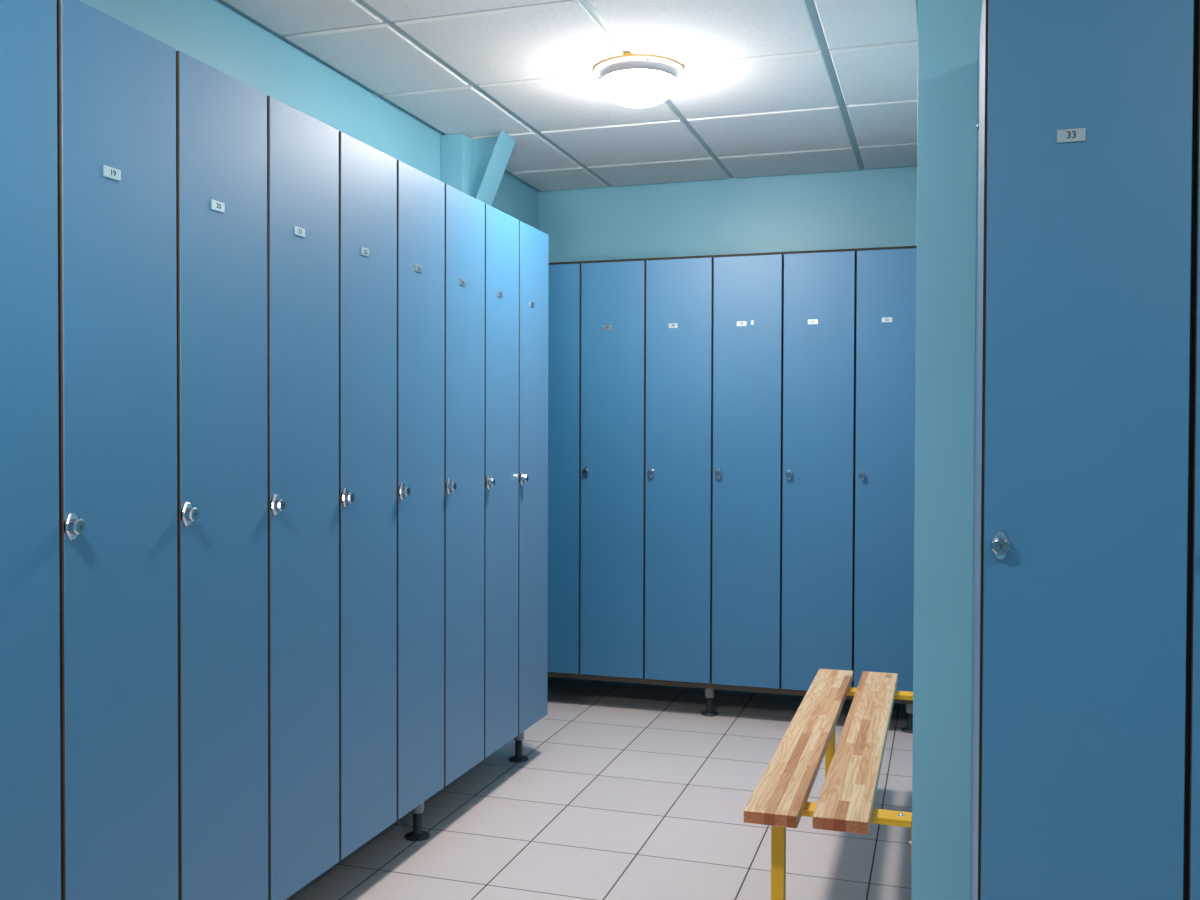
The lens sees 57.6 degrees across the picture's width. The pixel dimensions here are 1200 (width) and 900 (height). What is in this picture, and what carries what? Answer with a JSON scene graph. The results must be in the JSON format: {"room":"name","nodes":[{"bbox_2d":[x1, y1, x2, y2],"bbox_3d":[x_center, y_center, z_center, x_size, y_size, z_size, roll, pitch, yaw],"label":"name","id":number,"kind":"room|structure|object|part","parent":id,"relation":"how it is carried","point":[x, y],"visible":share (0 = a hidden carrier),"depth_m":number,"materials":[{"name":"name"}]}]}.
{"room":"changing room","nodes":[
{"label":"changing room","id":0,"kind":"room"},
{"bbox_2d":[79,0,537,228],"bbox_3d":[-1.401,-0.123,2.245,0.120,2.633,7.080,0,1,18],"label":"wall","id":1,"kind":"structure","parent":0,"point":[213,33],"depth_m":3.40,"materials":[{"name":"teal paint"}]},
{"bbox_2d":[441,131,515,205],"bbox_3d":[-0.488,-0.756,4.479,0.261,1.032,0.212,0,1,18],"label":"beam","id":2,"kind":"structure","parent":1,"relation":"attached to","point":[474,167],"depth_m":4.41,"materials":[{"name":"teal paint"}]},
{"bbox_2d":[219,0,918,190],"bbox_3d":[0.670,-1.282,1.573,4.215,0.120,6.840,0,1,18],"label":"ceiling","id":3,"kind":"structure","parent":0,"point":[765,87],"depth_m":3.67,"materials":[{"name":"tile"}]},
{"bbox_2d":[593,52,683,107],"bbox_3d":[0.127,-1.205,3.615,0.303,0.122,0.303,0,1,18],"label":"ceiling lamp","id":4,"kind":"object","parent":3,"relation":"attached to","point":[629,79],"visible":1,"depth_m":3.53,"materials":[{"name":"white glass"}]},
{"bbox_2d":[601,69,675,107],"bbox_3d":[0.127,-1.181,3.615,0.248,0.074,0.248,0,1,18],"label":"diffuser","id":5,"kind":"object","parent":4,"relation":"attached to","point":[637,88],"depth_m":3.54,"materials":[{"name":"white glass"}]},
{"bbox_3d":[0.127,-1.236,3.614,0.300,0.036,0.300,0,1,18],"label":"plate","id":6,"kind":"part","parent":4,"relation":"part of","materials":[{"name":"white metal"}]},
{"bbox_2d":[286,678,912,899],"bbox_3d":[0.662,1.261,1.614,4.455,0.100,7.080,0,1,18],"label":"floor","id":7,"kind":"structure","parent":0,"point":[623,791],"depth_m":3.45,"materials":[{"name":"tile"}]},
{"bbox_2d":[405,731,528,840],"bbox_3d":[-0.856,1.105,2.963,0.476,0.158,2.698,0,1,18],"label":"base frame","id":8,"kind":"object","parent":7,"relation":"on","point":[417,834],"visible":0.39,"depth_m":3.32,"materials":[{"name":"black metal"}]},
{"bbox_2d":[0,0,60,899],"bbox_3d":[-1.191,0.132,1.795,0.524,1.825,0.299,0,1,18],"label":"locker","id":9,"kind":"object","parent":8,"relation":"on","point":[30,794],"visible":1,"depth_m":1.80,"materials":[{"name":"blue laminate"}]},
{"bbox_2d":[57,0,177,899],"bbox_3d":[-1.101,0.128,2.081,0.524,1.825,0.299,0,1,18],"label":"locker","id":10,"kind":"object","parent":8,"relation":"on","point":[116,82],"visible":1,"depth_m":1.99,"materials":[{"name":"blue laminate"}]},
{"bbox_3d":[-0.899,0.132,1.880,0.019,0.027,0.027,0,1,18],"label":"turn knob","id":11,"kind":"part","parent":10,"relation":"part of","materials":[{"name":"silver metal"}]},
{"bbox_3d":[-0.880,-0.499,1.970,0.003,0.020,0.041,0,1,18],"label":"number plate","id":12,"kind":"part","parent":10,"relation":"part of","materials":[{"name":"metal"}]},
{"bbox_2d":[176,51,267,899],"bbox_3d":[-1.010,0.123,2.367,0.524,1.825,0.299,0,1,18],"label":"locker","id":13,"kind":"object","parent":8,"relation":"on","point":[222,456],"visible":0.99,"depth_m":2.28,"materials":[{"name":"blue laminate"}]},
{"bbox_3d":[-0.809,0.128,2.166,0.019,0.027,0.027,0,1,18],"label":"turn knob","id":14,"kind":"part","parent":13,"relation":"part of","materials":[{"name":"silver metal"}]},
{"bbox_3d":[-0.789,-0.504,2.256,0.003,0.020,0.041,0,1,18],"label":"number plate","id":15,"kind":"part","parent":13,"relation":"part of","materials":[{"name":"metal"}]},
{"bbox_2d":[267,96,338,899],"bbox_3d":[-0.920,0.119,2.653,0.524,1.825,0.299,0,1,18],"label":"locker","id":16,"kind":"object","parent":8,"relation":"on","point":[303,150],"visible":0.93,"depth_m":2.56,"materials":[{"name":"blue laminate"}]},
{"bbox_3d":[-0.719,0.123,2.452,0.019,0.027,0.027,0,1,18],"label":"turn knob","id":17,"kind":"part","parent":16,"relation":"part of","materials":[{"name":"silver metal"}]},
{"bbox_3d":[-0.699,-0.508,2.542,0.003,0.020,0.041,0,1,18],"label":"number plate","id":18,"kind":"part","parent":16,"relation":"part of","materials":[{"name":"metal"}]},
{"bbox_2d":[339,131,396,859],"bbox_3d":[-0.830,0.115,2.939,0.524,1.825,0.299,0,1,18],"label":"locker","id":19,"kind":"object","parent":8,"relation":"on","point":[367,174],"visible":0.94,"depth_m":2.85,"materials":[{"name":"blue laminate"}]},
{"bbox_3d":[-0.628,0.119,2.738,0.019,0.027,0.027,0,1,18],"label":"turn knob","id":20,"kind":"part","parent":19,"relation":"part of","materials":[{"name":"silver metal"}]},
{"bbox_3d":[-0.608,-0.512,2.828,0.003,0.020,0.041,0,1,18],"label":"number plate","id":21,"kind":"part","parent":19,"relation":"part of","materials":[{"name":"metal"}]},
{"bbox_2d":[397,160,444,819],"bbox_3d":[-0.739,0.110,3.225,0.524,1.825,0.299,0,1,18],"label":"locker","id":22,"kind":"object","parent":8,"relation":"on","point":[420,196],"visible":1,"depth_m":3.13,"materials":[{"name":"blue laminate"}]},
{"bbox_3d":[-0.538,0.115,3.024,0.019,0.027,0.027,0,1,18],"label":"turn knob","id":23,"kind":"part","parent":22,"relation":"part of","materials":[{"name":"silver metal"}]},
{"bbox_3d":[-0.518,-0.517,3.114,0.003,0.020,0.041,0,1,18],"label":"number plate","id":24,"kind":"part","parent":22,"relation":"part of","materials":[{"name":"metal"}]},
{"bbox_2d":[444,184,484,786],"bbox_3d":[-0.649,0.106,3.511,0.524,1.825,0.299,0,1,18],"label":"locker","id":25,"kind":"object","parent":8,"relation":"on","point":[464,301],"visible":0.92,"depth_m":3.42,"materials":[{"name":"blue laminate"}]},
{"bbox_3d":[-0.447,0.110,3.310,0.019,0.027,0.027,0,1,18],"label":"turn knob","id":26,"kind":"part","parent":25,"relation":"part of","materials":[{"name":"silver metal"}]},
{"bbox_3d":[-0.427,-0.521,3.400,0.003,0.020,0.041,0,1,18],"label":"number plate","id":27,"kind":"part","parent":25,"relation":"part of","materials":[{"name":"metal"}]},
{"bbox_2d":[484,204,518,758],"bbox_3d":[-0.558,0.102,3.797,0.524,1.825,0.299,0,1,18],"label":"locker","id":28,"kind":"object","parent":8,"relation":"on","point":[501,422],"visible":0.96,"depth_m":3.71,"materials":[{"name":"blue laminate"}]},
{"bbox_3d":[-0.357,0.106,3.596,0.019,0.027,0.027,0,1,18],"label":"turn knob","id":29,"kind":"part","parent":28,"relation":"part of","materials":[{"name":"silver metal"}]},
{"bbox_3d":[-0.337,-0.526,3.686,0.003,0.020,0.041,0,1,18],"label":"number plate","id":30,"kind":"part","parent":28,"relation":"part of","materials":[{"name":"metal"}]},
{"bbox_2d":[518,221,548,734],"bbox_3d":[-0.468,0.097,4.083,0.524,1.825,0.299,0,1,18],"label":"locker","id":31,"kind":"object","parent":8,"relation":"on","point":[533,243],"visible":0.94,"depth_m":4.00,"materials":[{"name":"blue laminate"}]},
{"bbox_3d":[-0.266,0.102,3.882,0.019,0.027,0.027,0,1,18],"label":"turn knob","id":32,"kind":"part","parent":31,"relation":"part of","materials":[{"name":"silver metal"}]},
{"bbox_2d":[547,672,912,732],"bbox_3d":[0.557,1.077,4.954,1.780,0.158,0.522,0,1,18],"label":"base frame","id":33,"kind":"object","parent":7,"relation":"on","point":[709,688],"visible":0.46,"depth_m":4.74,"materials":[{"name":"black metal"}]},
{"bbox_2d":[547,261,581,673],"bbox_3d":[-0.153,0.075,5.141,0.297,1.837,0.565,0,1,18],"label":"locker","id":34,"kind":"object","parent":33,"relation":"on","point":[564,278],"visible":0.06,"depth_m":4.87,"materials":[{"name":"blue laminate"}]},
{"bbox_2d":[580,258,646,678],"bbox_3d":[0.130,0.077,5.051,0.297,1.837,0.565,0,1,18],"label":"locker","id":35,"kind":"object","parent":33,"relation":"on","point":[613,292],"visible":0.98,"depth_m":4.80,"materials":[{"name":"blue laminate"}]},
{"bbox_3d":[-0.064,0.096,4.827,0.027,0.027,0.019,0,1,18],"label":"turn knob","id":36,"kind":"part","parent":35,"relation":"part of","materials":[{"name":"silver metal"}]},
{"bbox_3d":[0.032,-0.539,4.800,0.041,0.020,0.003,0,1,18],"label":"number plate","id":37,"kind":"part","parent":35,"relation":"part of","materials":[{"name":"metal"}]},
{"bbox_2d":[645,255,713,683],"bbox_3d":[0.414,0.080,4.962,0.297,1.837,0.565,0,1,18],"label":"locker","id":38,"kind":"object","parent":33,"relation":"on","point":[679,290],"visible":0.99,"depth_m":4.71,"materials":[{"name":"blue laminate"}]},
{"bbox_3d":[0.220,0.098,4.737,0.027,0.027,0.019,0,1,18],"label":"turn knob","id":39,"kind":"part","parent":38,"relation":"part of","materials":[{"name":"silver metal"}]},
{"bbox_3d":[0.316,-0.536,4.711,0.041,0.020,0.003,0,1,18],"label":"number plate","id":40,"kind":"part","parent":38,"relation":"part of","materials":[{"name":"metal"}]},
{"bbox_3d":[0.557,1.011,4.953,1.780,0.026,0.522,0,1,18],"label":"rail","id":41,"kind":"part","parent":33,"relation":"part of","materials":[{"name":"black metal"}]},
{"bbox_2d":[712,252,783,688],"bbox_3d":[0.698,0.082,4.872,0.297,1.837,0.565,0,1,18],"label":"locker","id":42,"kind":"object","parent":33,"relation":"on","point":[748,288],"visible":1,"depth_m":4.62,"materials":[{"name":"blue laminate"}]},
{"bbox_3d":[0.504,0.100,4.647,0.027,0.027,0.019,0,1,18],"label":"turn knob","id":43,"kind":"part","parent":42,"relation":"part of","materials":[{"name":"silver metal"}]},
{"bbox_3d":[0.599,-0.534,4.621,0.041,0.020,0.003,0,1,18],"label":"number plate","id":44,"kind":"part","parent":42,"relation":"part of","materials":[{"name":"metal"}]},
{"bbox_2d":[781,248,855,690],"bbox_3d":[0.982,0.084,4.782,0.297,1.837,0.565,0,1,18],"label":"locker","id":45,"kind":"object","parent":33,"relation":"on","point":[819,291],"visible":0.98,"depth_m":4.54,"materials":[{"name":"blue laminate"}]},
{"bbox_3d":[0.787,0.103,4.557,0.027,0.027,0.019,0,1,18],"label":"turn knob","id":46,"kind":"part","parent":45,"relation":"part of","materials":[{"name":"silver metal"}]},
{"bbox_3d":[0.883,-0.532,4.531,0.041,0.020,0.003,0,1,18],"label":"number plate","id":47,"kind":"part","parent":45,"relation":"part of","materials":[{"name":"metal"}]},
{"bbox_2d":[853,246,916,691],"bbox_3d":[1.263,0.087,4.693,0.293,1.837,0.565,0,1,18],"label":"locker","id":48,"kind":"object","parent":33,"relation":"on","point":[885,370],"visible":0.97,"depth_m":4.45,"materials":[{"name":"blue laminate"}]},
{"bbox_3d":[1.071,0.105,4.468,0.027,0.027,0.019,0,1,18],"label":"turn knob","id":49,"kind":"part","parent":48,"relation":"part of","materials":[{"name":"silver metal"}]},
{"bbox_3d":[1.167,-0.529,4.442,0.041,0.020,0.003,0,1,18],"label":"number plate","id":50,"kind":"part","parent":48,"relation":"part of","materials":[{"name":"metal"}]},
{"bbox_2d":[743,669,912,899],"bbox_3d":[0.701,0.978,3.023,0.350,0.420,1.498,0,1,18],"label":"bench","id":51,"kind":"object","parent":7,"relation":"on","point":[846,800],"visible":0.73,"depth_m":2.67,"materials":[{"name":"brown wood"}]},
{"bbox_3d":[0.406,0.999,2.490,0.030,0.380,0.030,0,1,18],"label":"leg","id":52,"kind":"part","parent":51,"relation":"part of","materials":[{"name":"yellow metal"}]},
{"bbox_3d":[0.761,0.982,3.612,0.030,0.380,0.030,0,1,18],"label":"leg","id":53,"kind":"part","parent":51,"relation":"part of","materials":[{"name":"yellow metal"}]},
{"bbox_3d":[0.531,0.812,2.450,0.324,0.015,0.058,0,1,18],"label":"rail","id":54,"kind":"part","parent":51,"relation":"part of","materials":[{"name":"yellow metal"}]},
{"bbox_3d":[0.886,0.795,3.573,0.324,0.015,0.060,0,1,18],"label":"rail","id":55,"kind":"part","parent":51,"relation":"part of","materials":[{"name":"yellow metal"}]},
{"bbox_3d":[0.971,1.128,1.922,0.597,0.158,0.499,0,1,18],"label":"base frame","id":56,"kind":"object","parent":7,"relation":"on","visible":0},
{"bbox_2d":[970,0,1193,899],"bbox_3d":[0.823,0.132,1.931,0.302,1.835,0.542,0,1,18],"label":"locker","id":57,"kind":"object","parent":56,"relation":"on","point":[1084,165],"visible":1,"depth_m":1.69,"materials":[{"name":"blue laminate"}]},
{"bbox_3d":[0.630,0.151,1.718,0.027,0.027,0.019,0,1,18],"label":"turn knob","id":58,"kind":"part","parent":57,"relation":"part of","materials":[{"name":"silver metal"}]},
{"bbox_3d":[0.729,-0.487,1.690,0.041,0.020,0.003,0,1,18],"label":"number plate","id":59,"kind":"part","parent":57,"relation":"part of","materials":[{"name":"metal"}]},
{"bbox_2d":[1184,0,1199,899],"bbox_3d":[1.110,0.134,1.840,0.299,1.835,0.542,0,1,18],"label":"locker","id":60,"kind":"object","parent":56,"relation":"on","point":[1192,749],"visible":0.27,"depth_m":1.66,"materials":[{"name":"blue laminate"}]},
{"bbox_2d":[538,166,916,704],"bbox_3d":[0.608,-0.166,5.260,1.893,2.633,0.120,0,1,18],"label":"wall","id":61,"kind":"structure","parent":0,"point":[861,208],"depth_m":5.17,"materials":[{"name":"teal paint"}]},
{"bbox_2d":[911,0,982,899],"bbox_3d":[2.199,-0.129,3.299,2.322,2.633,2.900,0,1,18],"label":"wall","id":62,"kind":"structure","parent":0,"point":[948,30],"depth_m":2.25,"materials":[{"name":"teal paint"}]}
]}

